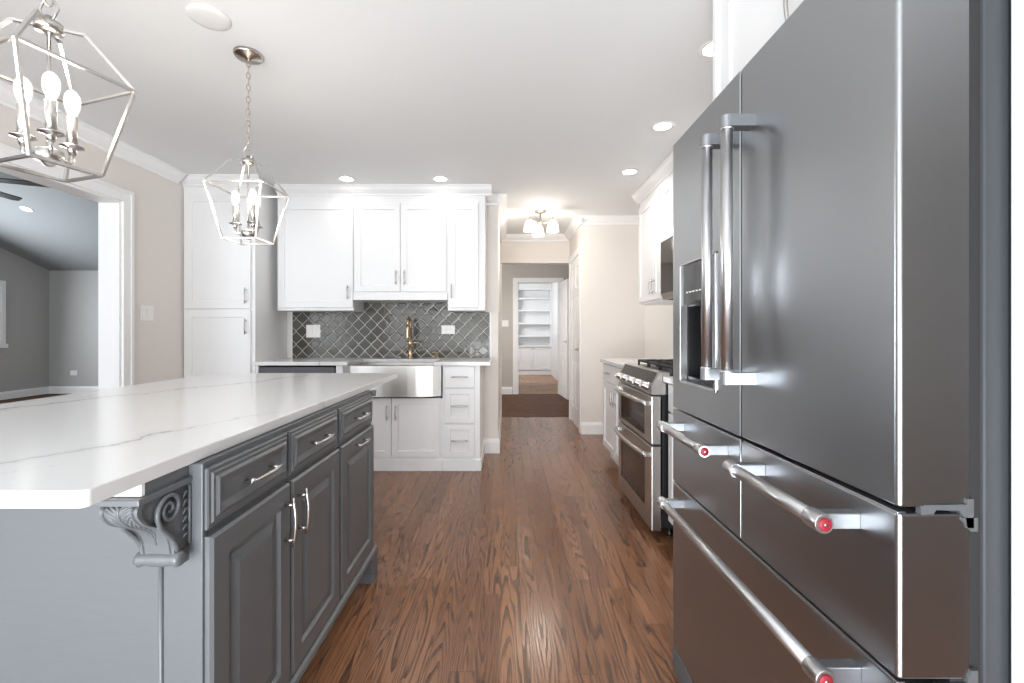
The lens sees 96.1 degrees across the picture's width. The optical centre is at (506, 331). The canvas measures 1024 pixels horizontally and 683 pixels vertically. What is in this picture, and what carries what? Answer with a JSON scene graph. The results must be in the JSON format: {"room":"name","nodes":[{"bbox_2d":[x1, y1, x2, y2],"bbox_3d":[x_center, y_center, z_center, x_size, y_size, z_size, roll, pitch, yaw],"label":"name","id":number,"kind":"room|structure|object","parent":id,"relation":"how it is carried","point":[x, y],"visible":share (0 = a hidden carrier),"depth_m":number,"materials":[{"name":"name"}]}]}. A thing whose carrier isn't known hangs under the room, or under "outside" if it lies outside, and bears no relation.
{"room":"kitchen","nodes":[
{"label":"kitchen","id":0,"kind":"room"},
{"bbox_2d":[0,172,24,179],"bbox_3d":[-5.760,-2.035,1.250,5.880,0.080,9.700,0,0,0],"label":"ceiling","id":1,"kind":"structure","parent":0,"point":[2,175],"depth_m":5.90,"materials":[{"name":"grey paint"}]},
{"bbox_2d":[0,178,49,200],"bbox_3d":[-4.830,-1.623,3.882,1.473,0.745,1.464,0,0,0],"label":"ceiling fan","id":2,"kind":"object","parent":1,"relation":"hanging from","point":[2,180],"visible":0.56,"depth_m":4.10,"materials":[{"name":"black metal"}]},
{"bbox_2d":[0,247,48,391],"bbox_3d":[-8.630,-0.500,2.500,0.140,3.300,12.200,0,0,0],"label":"wall","id":3,"kind":"structure","parent":0,"point":[24,364],"depth_m":8.16,"materials":[{"name":"grey paint"}]},
{"bbox_2d":[0,280,7,347],"bbox_3d":[-8.590,-0.300,7.180,0.140,1.140,1.360,0,0,0],"label":"window","id":4,"kind":"structure","parent":3,"relation":"in","point":[3,344],"depth_m":7.78,"materials":[{"name":"white paint"}]},
{"bbox_2d":[0,386,48,399],"bbox_3d":[-8.552,1.083,2.500,0.016,0.135,12.200,0,0,0],"label":"baseboard","id":5,"kind":"structure","parent":3,"relation":"attached to","point":[5,395],"depth_m":8.14,"materials":[{"name":"white paint"}]},
{"bbox_2d":[0,183,97,269],"bbox_3d":[-5.760,-1.589,7.420,5.880,0.972,2.640,0,0,0],"label":"ceiling","id":6,"kind":"structure","parent":0,"point":[60,232],"depth_m":7.18,"materials":[{"name":"grey paint"}]},
{"bbox_2d":[19,206,32,211],"bbox_3d":[-7.000,-1.789,6.699,0.147,0.051,0.139,0,0,6],"label":"recessed light","id":7,"kind":"object","parent":6,"relation":"in","point":[27,209],"visible":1,"depth_m":6.70,"materials":[{"name":"white plastic"}]},
{"bbox_2d":[49,270,97,385],"bbox_3d":[-5.760,-0.100,8.670,5.880,2.500,0.140,0,0,0],"label":"wall","id":8,"kind":"structure","parent":0,"point":[73,294],"depth_m":8.60,"materials":[{"name":"grey paint"}]},
{"bbox_2d":[49,386,97,393],"bbox_3d":[-5.690,1.083,8.592,5.740,0.135,0.016,0,0,0],"label":"baseboard","id":9,"kind":"structure","parent":8,"relation":"attached to","point":[52,389],"depth_m":8.58,"materials":[{"name":"white paint"}]},
{"bbox_2d":[0,105,183,384],"bbox_3d":[-2.752,-0.500,3.300,0.135,3.300,10.600,0,0,0],"label":"wall","id":10,"kind":"structure","parent":0,"point":[158,201],"depth_m":3.48,"materials":[{"name":"white paint"}]},
{"bbox_2d":[0,143,133,389],"bbox_3d":[-2.745,0.077,1.000,0.169,2.145,4.570,0,0,0],"label":"trim","id":11,"kind":"structure","parent":10,"relation":"attached to","point":[116,215],"depth_m":3.19,"materials":[{"name":"white paint"}]},
{"bbox_2d":[0,81,186,183],"bbox_3d":[-2.643,-1.248,0.870,0.085,0.085,5.740,0,0,0],"label":"trim","id":12,"kind":"structure","parent":10,"relation":"attached to","point":[9,95],"depth_m":2.96,"materials":[{"name":"white paint"}]},
{"bbox_2d":[141,305,153,320],"bbox_3d":[-2.680,-0.142,3.430,0.010,0.118,0.118,0,0,0],"label":"light switch","id":13,"kind":"object","parent":10,"relation":"attached to","point":[147,311],"visible":1,"depth_m":3.43,"materials":[{"name":"white plastic"}]},
{"bbox_2d":[0,375,679,682],"bbox_3d":[-2.550,1.175,4.600,12.300,0.050,16.400,0,0,0],"label":"floor","id":14,"kind":"structure","parent":0,"point":[534,565],"depth_m":2.17,"materials":[{"name":"brown wood"}]},
{"bbox_2d":[0,390,377,682],"bbox_3d":[-1.097,0.712,1.492,1.035,0.876,1.360,0,0,0],"label":"kitchen island","id":15,"kind":"object","parent":14,"relation":"on","point":[237,563],"visible":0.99,"depth_m":0.96,"materials":[{"name":"grey wood"}]},
{"bbox_2d":[0,373,397,507],"bbox_3d":[-1.190,0.259,1.730,1.077,0.028,2.041,0,0,0],"label":"island countertop","id":16,"kind":"structure","parent":15,"relation":"on","point":[83,449],"depth_m":1.22,"materials":[{"name":"white stone"}]},
{"bbox_2d":[181,174,286,377],"bbox_3d":[-2.357,-0.070,4.067,0.653,2.440,0.622,0,0,0],"label":"pantry cabinet","id":17,"kind":"object","parent":14,"relation":"on","point":[233,321],"visible":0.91,"depth_m":3.81,"materials":[{"name":"white paint"}]},
{"bbox_2d":[256,365,342,372],"bbox_3d":[-1.716,0.713,4.057,0.719,0.875,0.626,0,0,0],"label":"dishwasher","id":18,"kind":"object","parent":14,"relation":"on","point":[259,368],"visible":0.2,"depth_m":3.79,"materials":[{"name":"black"}]},
{"bbox_2d":[270,365,335,365],"bbox_3d":[-1.725,0.670,4.110,0.660,0.760,0.520,0,0,0],"label":"tub","id":19,"kind":"object","parent":18,"relation":"in","point":[270,365],"depth_m":3.98,"materials":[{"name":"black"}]},
{"bbox_2d":[253,358,492,364],"bbox_3d":[-1.113,0.260,4.074,1.951,0.030,0.597,0,0,0],"label":"countertop","id":20,"kind":"structure","parent":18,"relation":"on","point":[283,361],"depth_m":3.96,"materials":[{"name":"white stone"}]},
{"bbox_2d":[343,362,442,396],"bbox_3d":[-0.948,0.404,3.972,0.810,0.253,0.456,0,0,0],"label":"farmhouse sink","id":21,"kind":"object","parent":20,"relation":"in","point":[415,379],"visible":0.85,"depth_m":3.76,"materials":[{"name":"silver metal"}]},
{"bbox_2d":[405,317,419,358],"bbox_3d":[-0.894,0.054,4.221,0.127,0.382,0.160,0,0,37],"label":"kitchen faucet","id":22,"kind":"object","parent":20,"relation":"on","point":[408,323],"visible":1,"depth_m":4.24,"materials":[{"name":"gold metal"}]},
{"bbox_2d":[371,390,442,470],"bbox_3d":[-0.953,0.848,4.067,0.835,0.605,0.606,0,0,0],"label":"base cabinet","id":23,"kind":"object","parent":14,"relation":"on","point":[408,431],"visible":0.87,"depth_m":3.81,"materials":[{"name":"white paint"}]},
{"bbox_2d":[442,365,484,470],"bbox_3d":[-0.373,0.713,4.067,0.322,0.875,0.606,0,0,0],"label":"base cabinet","id":24,"kind":"object","parent":14,"relation":"on","point":[463,446],"visible":1,"depth_m":3.81,"materials":[{"name":"white paint"}]},
{"bbox_2d":[519,284,550,374],"bbox_3d":[0.730,-0.069,12.490,0.920,2.438,0.380,0,0,0],"label":"bookcase","id":25,"kind":"object","parent":14,"relation":"on","point":[534,299],"visible":0.85,"depth_m":12.56,"materials":[{"name":"white paint"}]},
{"bbox_2d":[603,363,621,465],"bbox_3d":[1.197,0.713,3.781,0.696,0.875,0.938,0,0,0],"label":"base cabinet","id":26,"kind":"object","parent":14,"relation":"on","point":[611,419],"visible":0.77,"depth_m":3.94,"materials":[{"name":"white paint"}]},
{"bbox_2d":[600,358,672,367],"bbox_3d":[1.205,0.260,3.792,0.686,0.030,0.965,0,0,0],"label":"countertop","id":27,"kind":"structure","parent":26,"relation":"on","point":[618,362],"depth_m":3.96,"materials":[{"name":"white stone"}]},
{"bbox_2d":[613,359,672,535],"bbox_3d":[1.135,0.671,2.925,0.811,0.957,0.756,0,0,0],"label":"oven range","id":28,"kind":"object","parent":14,"relation":"on","point":[643,393],"visible":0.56,"depth_m":2.69,"materials":[{"name":"silver metal"}]},
{"bbox_2d":[637,364,672,375],"bbox_3d":[1.220,0.239,2.925,0.640,0.015,0.756,0,0,0],"label":"cooktop","id":29,"kind":"object","parent":28,"relation":"in","point":[669,372],"depth_m":2.85,"materials":[{"name":"silver metal"}]},
{"bbox_2d":[668,384,677,524],"bbox_3d":[1.197,0.713,2.082,0.696,0.875,0.913,0,0,0],"label":"base cabinet","id":30,"kind":"object","parent":14,"relation":"on","point":[670,386],"visible":0.02,"depth_m":2.49,"materials":[{"name":"white paint"}]},
{"bbox_2d":[663,376,672,384],"bbox_3d":[1.205,0.260,2.082,0.686,0.030,0.919,0,0,0],"label":"countertop","id":31,"kind":"structure","parent":30,"relation":"on","point":[668,379],"depth_m":2.48,"materials":[{"name":"white stone"}]},
{"bbox_2d":[713,0,721,100],"bbox_3d":[1.135,-0.070,1.604,0.826,2.439,0.024,0,0,0],"label":"panel","id":32,"kind":"object","parent":14,"relation":"on","point":[717,4],"visible":0.02,"depth_m":1.59,"materials":[{"name":"white paint"}]},
{"bbox_2d":[656,0,1010,682],"bbox_3d":[0.895,0.259,1.117,0.820,1.783,0.913,0,0,0],"label":"refrigerator","id":33,"kind":"object","parent":14,"relation":"on","point":[839,508],"visible":1,"depth_m":0.74,"materials":[{"name":"grey metal"}]},
{"bbox_2d":[1011,0,1023,682],"bbox_3d":[1.135,-0.070,0.648,0.826,2.439,0.024,0,0,0],"label":"wall","id":34,"kind":"structure","parent":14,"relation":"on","point":[1017,6],"depth_m":0.65,"materials":[{"name":"white paint"}]},
{"bbox_2d":[0,0,712,283],"bbox_3d":[0.390,-1.320,5.400,6.420,0.060,14.800,0,0,0],"label":"ceiling","id":35,"kind":"structure","parent":0,"point":[545,103],"depth_m":2.43,"materials":[{"name":"white paint"}]},
{"bbox_2d":[0,0,136,182],"bbox_3d":[-1.185,-0.854,1.190,0.259,0.873,0.259,0,0,18],"label":"lantern pendant","id":36,"kind":"object","parent":35,"relation":"hanging from","point":[45,24],"visible":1,"depth_m":1.18,"materials":[{"name":"silver metal"}]},
{"bbox_2d":[185,3,231,30],"bbox_3d":[-1.220,-1.284,1.884,0.160,0.012,0.160,0,0,0],"label":"cover plate","id":37,"kind":"object","parent":35,"relation":"attached to","point":[207,16],"visible":1,"depth_m":1.87,"materials":[{"name":"white paint"}]},
{"bbox_2d":[203,46,288,244],"bbox_3d":[-1.200,-0.854,2.135,0.259,0.873,0.259,0,0,0],"label":"lantern pendant","id":38,"kind":"object","parent":35,"relation":"hanging from","point":[248,55],"visible":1,"depth_m":2.12,"materials":[{"name":"silver metal"}]},
{"bbox_2d":[337,176,355,181],"bbox_3d":[-1.350,-1.286,3.870,0.148,0.006,0.148,0,0,0],"label":"recessed light","id":39,"kind":"object","parent":35,"relation":"in","point":[341,178],"visible":1,"depth_m":3.87,"materials":[{"name":"white plastic"}]},
{"bbox_2d":[432,176,448,181],"bbox_3d":[-0.560,-1.286,3.870,0.148,0.006,0.148,0,0,0],"label":"recessed light","id":40,"kind":"object","parent":35,"relation":"in","point":[435,178],"visible":1,"depth_m":3.86,"materials":[{"name":"white plastic"}]},
{"bbox_2d":[524,209,558,236],"bbox_3d":[0.361,-1.173,4.930,0.375,0.235,0.353,0,0,0],"label":"chandelier","id":41,"kind":"object","parent":35,"relation":"hanging from","point":[529,227],"visible":1,"depth_m":4.84,"materials":[{"name":"white glass"}]},
{"bbox_2d":[620,169,638,174],"bbox_3d":[0.985,-1.286,3.700,0.148,0.006,0.148,0,0,0],"label":"recessed light","id":42,"kind":"object","parent":35,"relation":"in","point":[626,171],"visible":1,"depth_m":3.69,"materials":[{"name":"white plastic"}]},
{"bbox_2d":[650,121,674,131],"bbox_3d":[0.975,-1.286,2.880,0.148,0.006,0.148,0,0,0],"label":"recessed light","id":43,"kind":"object","parent":35,"relation":"in","point":[662,126],"visible":1,"depth_m":2.88,"materials":[{"name":"white plastic"}]},
{"bbox_2d":[697,40,712,58],"bbox_3d":[0.945,-1.286,2.090,0.148,0.006,0.148,0,0,0],"label":"recessed light","id":44,"kind":"object","parent":35,"relation":"in","point":[705,51],"visible":0.49,"depth_m":2.10,"materials":[{"name":"white plastic"}]},
{"bbox_2d":[287,205,497,438],"bbox_3d":[-1.385,-0.070,4.436,2.600,2.440,0.128,0,0,0],"label":"wall","id":45,"kind":"structure","parent":0,"point":[490,372],"depth_m":4.37,"materials":[{"name":"white paint"}]},
{"bbox_2d":[274,184,363,311],"bbox_3d":[-1.694,-0.740,4.192,0.673,1.100,0.372,0,0,0],"label":"upper cabinet","id":46,"kind":"object","parent":45,"relation":"attached to","point":[316,231],"visible":0.95,"depth_m":4.06,"materials":[{"name":"white paint"}]},
{"bbox_2d":[291,302,490,357],"bbox_3d":[-1.100,-0.018,4.372,1.900,0.524,0.015,0,0,0],"label":"tile backsplash","id":47,"kind":"structure","parent":45,"relation":"attached to","point":[379,331],"depth_m":4.37,"materials":[{"name":"grey tile"}]},
{"bbox_2d":[306,325,320,336],"bbox_3d":[-1.837,-0.008,4.361,0.135,0.120,0.010,0,0,0],"label":"outlet","id":48,"kind":"object","parent":47,"relation":"attached to","point":[311,330],"visible":1,"depth_m":4.36,"materials":[{"name":"white plastic"}]},
{"bbox_2d":[441,325,454,333],"bbox_3d":[-0.557,-0.022,4.362,0.128,0.082,0.008,0,0,0],"label":"outlet","id":49,"kind":"object","parent":47,"relation":"attached to","point":[445,329],"visible":1,"depth_m":4.36,"materials":[{"name":"white plastic"}]},
{"bbox_2d":[351,184,447,301],"bbox_3d":[-0.940,-0.786,4.192,0.832,1.008,0.372,0,0,0],"label":"upper cabinet","id":50,"kind":"object","parent":45,"relation":"attached to","point":[401,230],"visible":0.98,"depth_m":4.06,"materials":[{"name":"white paint"}]},
{"bbox_2d":[447,184,491,311],"bbox_3d":[-0.329,-0.740,4.192,0.388,1.100,0.372,0,0,0],"label":"upper cabinet","id":51,"kind":"object","parent":45,"relation":"attached to","point":[466,202],"visible":0.99,"depth_m":4.06,"materials":[{"name":"white paint"}]},
{"bbox_2d":[483,439,499,452],"bbox_3d":[-0.147,1.083,4.364,0.156,0.135,0.016,0,0,0],"label":"baseboard","id":52,"kind":"structure","parent":45,"relation":"attached to","point":[491,445],"depth_m":4.36,"materials":[{"name":"white paint"}]},
{"bbox_2d":[486,194,497,204],"bbox_3d":[-0.160,-1.248,4.330,0.150,0.085,0.085,0,0,0],"label":"trim","id":53,"kind":"structure","parent":45,"relation":"attached to","point":[490,200],"depth_m":4.32,"materials":[{"name":"white paint"}]},
{"bbox_2d":[498,212,500,432],"bbox_3d":[-0.145,-0.070,5.385,0.120,2.440,1.770,0,0,0],"label":"wall","id":54,"kind":"structure","parent":0,"point":[499,240],"depth_m":5.21,"materials":[{"name":"white paint"}]},
{"bbox_2d":[498,410,501,439],"bbox_3d":[-0.077,1.083,5.211,0.016,0.135,1.678,0,0,0],"label":"baseboard","id":55,"kind":"structure","parent":54,"relation":"attached to","point":[500,422],"depth_m":5.03,"materials":[{"name":"white paint"}]},
{"bbox_2d":[501,262,501,410],"bbox_3d":[-0.077,0.115,6.085,0.015,2.070,0.090,0,0,0],"label":"trim","id":56,"kind":"structure","parent":54,"relation":"attached to","point":[501,262],"depth_m":6.04,"materials":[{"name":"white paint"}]},
{"bbox_2d":[498,194,506,241],"bbox_3d":[-0.043,-1.248,5.210,0.085,0.085,1.840,0,0,0],"label":"trim","id":57,"kind":"structure","parent":54,"relation":"attached to","point":[502,198],"depth_m":4.84,"materials":[{"name":"white paint"}]},
{"bbox_2d":[519,345,549,374],"bbox_3d":[0.730,0.760,12.480,0.860,0.780,0.360,0,0,0],"label":"cabinet","id":58,"kind":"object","parent":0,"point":[521,372],"depth_m":12.35,"materials":[{"name":"white paint"}]},
{"bbox_2d":[502,265,568,393],"bbox_3d":[0.000,-0.070,8.560,3.200,2.440,0.120,0,0,0],"label":"wall","id":59,"kind":"structure","parent":0,"point":[509,272],"depth_m":8.50,"materials":[{"name":"grey paint"}]},
{"bbox_2d":[502,320,508,326],"bbox_3d":[-0.030,-0.160,8.495,0.120,0.118,0.010,0,0,0],"label":"light switch","id":60,"kind":"object","parent":59,"relation":"attached to","point":[505,323],"visible":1,"depth_m":8.49,"materials":[{"name":"white plastic"}]},
{"bbox_2d":[502,387,511,393],"bbox_3d":[-0.750,1.083,8.492,1.700,0.135,0.016,0,0,0],"label":"baseboard","id":61,"kind":"structure","parent":59,"relation":"attached to","point":[505,390],"depth_m":8.48,"materials":[{"name":"white paint"}]},
{"bbox_2d":[513,278,563,393],"bbox_3d":[0.580,0.075,8.550,0.940,2.150,0.140,0,0,0],"label":"trim","id":62,"kind":"structure","parent":59,"relation":"attached to","point":[516,281],"depth_m":8.48,"materials":[{"name":"white paint"}]},
{"bbox_2d":[559,279,568,399],"bbox_3d":[0.974,0.120,8.117,0.089,2.040,0.742,0,0,-5],"label":"door","id":63,"kind":"structure","parent":59,"relation":"in","point":[564,285],"depth_m":7.97,"materials":[{"name":"white paint"}]},
{"bbox_2d":[501,242,569,264],"bbox_3d":[0.000,-0.070,6.200,3.200,2.440,0.140,0,0,0],"label":"wall","id":64,"kind":"structure","parent":0,"point":[512,253],"depth_m":6.13,"materials":[{"name":"white paint"}]},
{"bbox_2d":[502,234,568,241],"bbox_3d":[0.375,-1.248,6.088,0.920,0.085,0.085,0,0,0],"label":"trim","id":65,"kind":"structure","parent":64,"relation":"attached to","point":[509,237],"depth_m":6.08,"materials":[{"name":"white paint"}]},
{"bbox_2d":[551,282,557,380],"bbox_3d":[1.395,-0.070,10.650,0.410,2.440,4.060,0,0,0],"label":"wall","id":66,"kind":"structure","parent":0,"point":[554,286],"depth_m":11.53,"materials":[{"name":"white paint"}]},
{"bbox_2d":[570,226,580,255],"bbox_3d":[0.895,-0.070,5.675,0.120,2.440,0.910,0,0,0],"label":"wall","id":67,"kind":"structure","parent":0,"point":[575,242],"depth_m":5.61,"materials":[{"name":"white paint"}]},
{"bbox_2d":[564,216,581,241],"bbox_3d":[0.792,-1.248,5.615,0.085,0.085,1.030,0,0,0],"label":"trim","id":68,"kind":"structure","parent":67,"relation":"attached to","point":[572,229],"depth_m":5.54,"materials":[{"name":"white paint"}]},
{"bbox_2d":[571,255,578,428],"bbox_3d":[0.829,0.119,5.665,0.089,2.045,0.744,0,0,0],"label":"door","id":69,"kind":"structure","parent":67,"relation":"in","point":[575,263],"depth_m":5.63,"materials":[{"name":"white paint"}]},
{"bbox_2d":[569,245,580,433],"bbox_3d":[0.829,0.085,5.657,0.013,2.130,0.915,0,0,0],"label":"trim","id":70,"kind":"structure","parent":67,"relation":"attached to","point":[577,252],"depth_m":5.29,"materials":[{"name":"white paint"}]},
{"bbox_2d":[581,225,644,421],"bbox_3d":[1.262,-0.070,5.200,0.855,2.440,0.040,0,0,0],"label":"wall","id":71,"kind":"structure","parent":0,"point":[612,314],"depth_m":5.18,"materials":[{"name":"white paint"}]},
{"bbox_2d":[581,422,602,433],"bbox_3d":[1.192,1.083,5.172,0.715,0.135,0.016,0,0,0],"label":"baseboard","id":72,"kind":"structure","parent":71,"relation":"attached to","point":[586,427],"depth_m":5.16,"materials":[{"name":"white paint"}]},
{"bbox_2d":[574,216,638,224],"bbox_3d":[1.153,-1.248,5.138,0.795,0.085,0.085,0,0,0],"label":"trim","id":73,"kind":"structure","parent":71,"relation":"attached to","point":[586,220],"depth_m":5.13,"materials":[{"name":"white paint"}]},
{"bbox_2d":[645,305,672,357],"bbox_3d":[1.620,-0.070,2.910,0.140,2.440,4.540,0,0,0],"label":"wall","id":74,"kind":"structure","parent":0,"point":[658,318],"depth_m":4.69,"materials":[{"name":"white paint"}]},
{"bbox_2d":[632,158,672,304],"bbox_3d":[1.365,-0.770,3.876,0.367,1.040,0.962,0,0,0],"label":"upper cabinet","id":75,"kind":"object","parent":74,"relation":"attached to","point":[654,196],"visible":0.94,"depth_m":3.84,"materials":[{"name":"white paint"}]},
{"bbox_2d":[667,151,672,165],"bbox_3d":[1.365,-0.978,3.011,0.367,0.625,0.765,0,0,0],"label":"upper cabinet","id":76,"kind":"object","parent":74,"relation":"attached to","point":[670,157],"visible":0.02,"depth_m":3.35,"materials":[{"name":"white paint"}]},
{"bbox_2d":[661,236,672,299],"bbox_3d":[1.317,-0.448,3.010,0.462,0.425,0.752,0,0,0],"label":"microwave","id":77,"kind":"object","parent":76,"relation":"attached to","point":[667,245],"visible":0.2,"depth_m":3.26,"materials":[{"name":"black"}]},
{"bbox_2d":[722,0,803,90],"bbox_3d":[1.122,-0.980,1.126,0.846,0.619,0.928,0,0,0],"label":"upper cabinet","id":78,"kind":"object","parent":74,"relation":"attached to","point":[747,25],"visible":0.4,"depth_m":1.43,"materials":[{"name":"white paint"}]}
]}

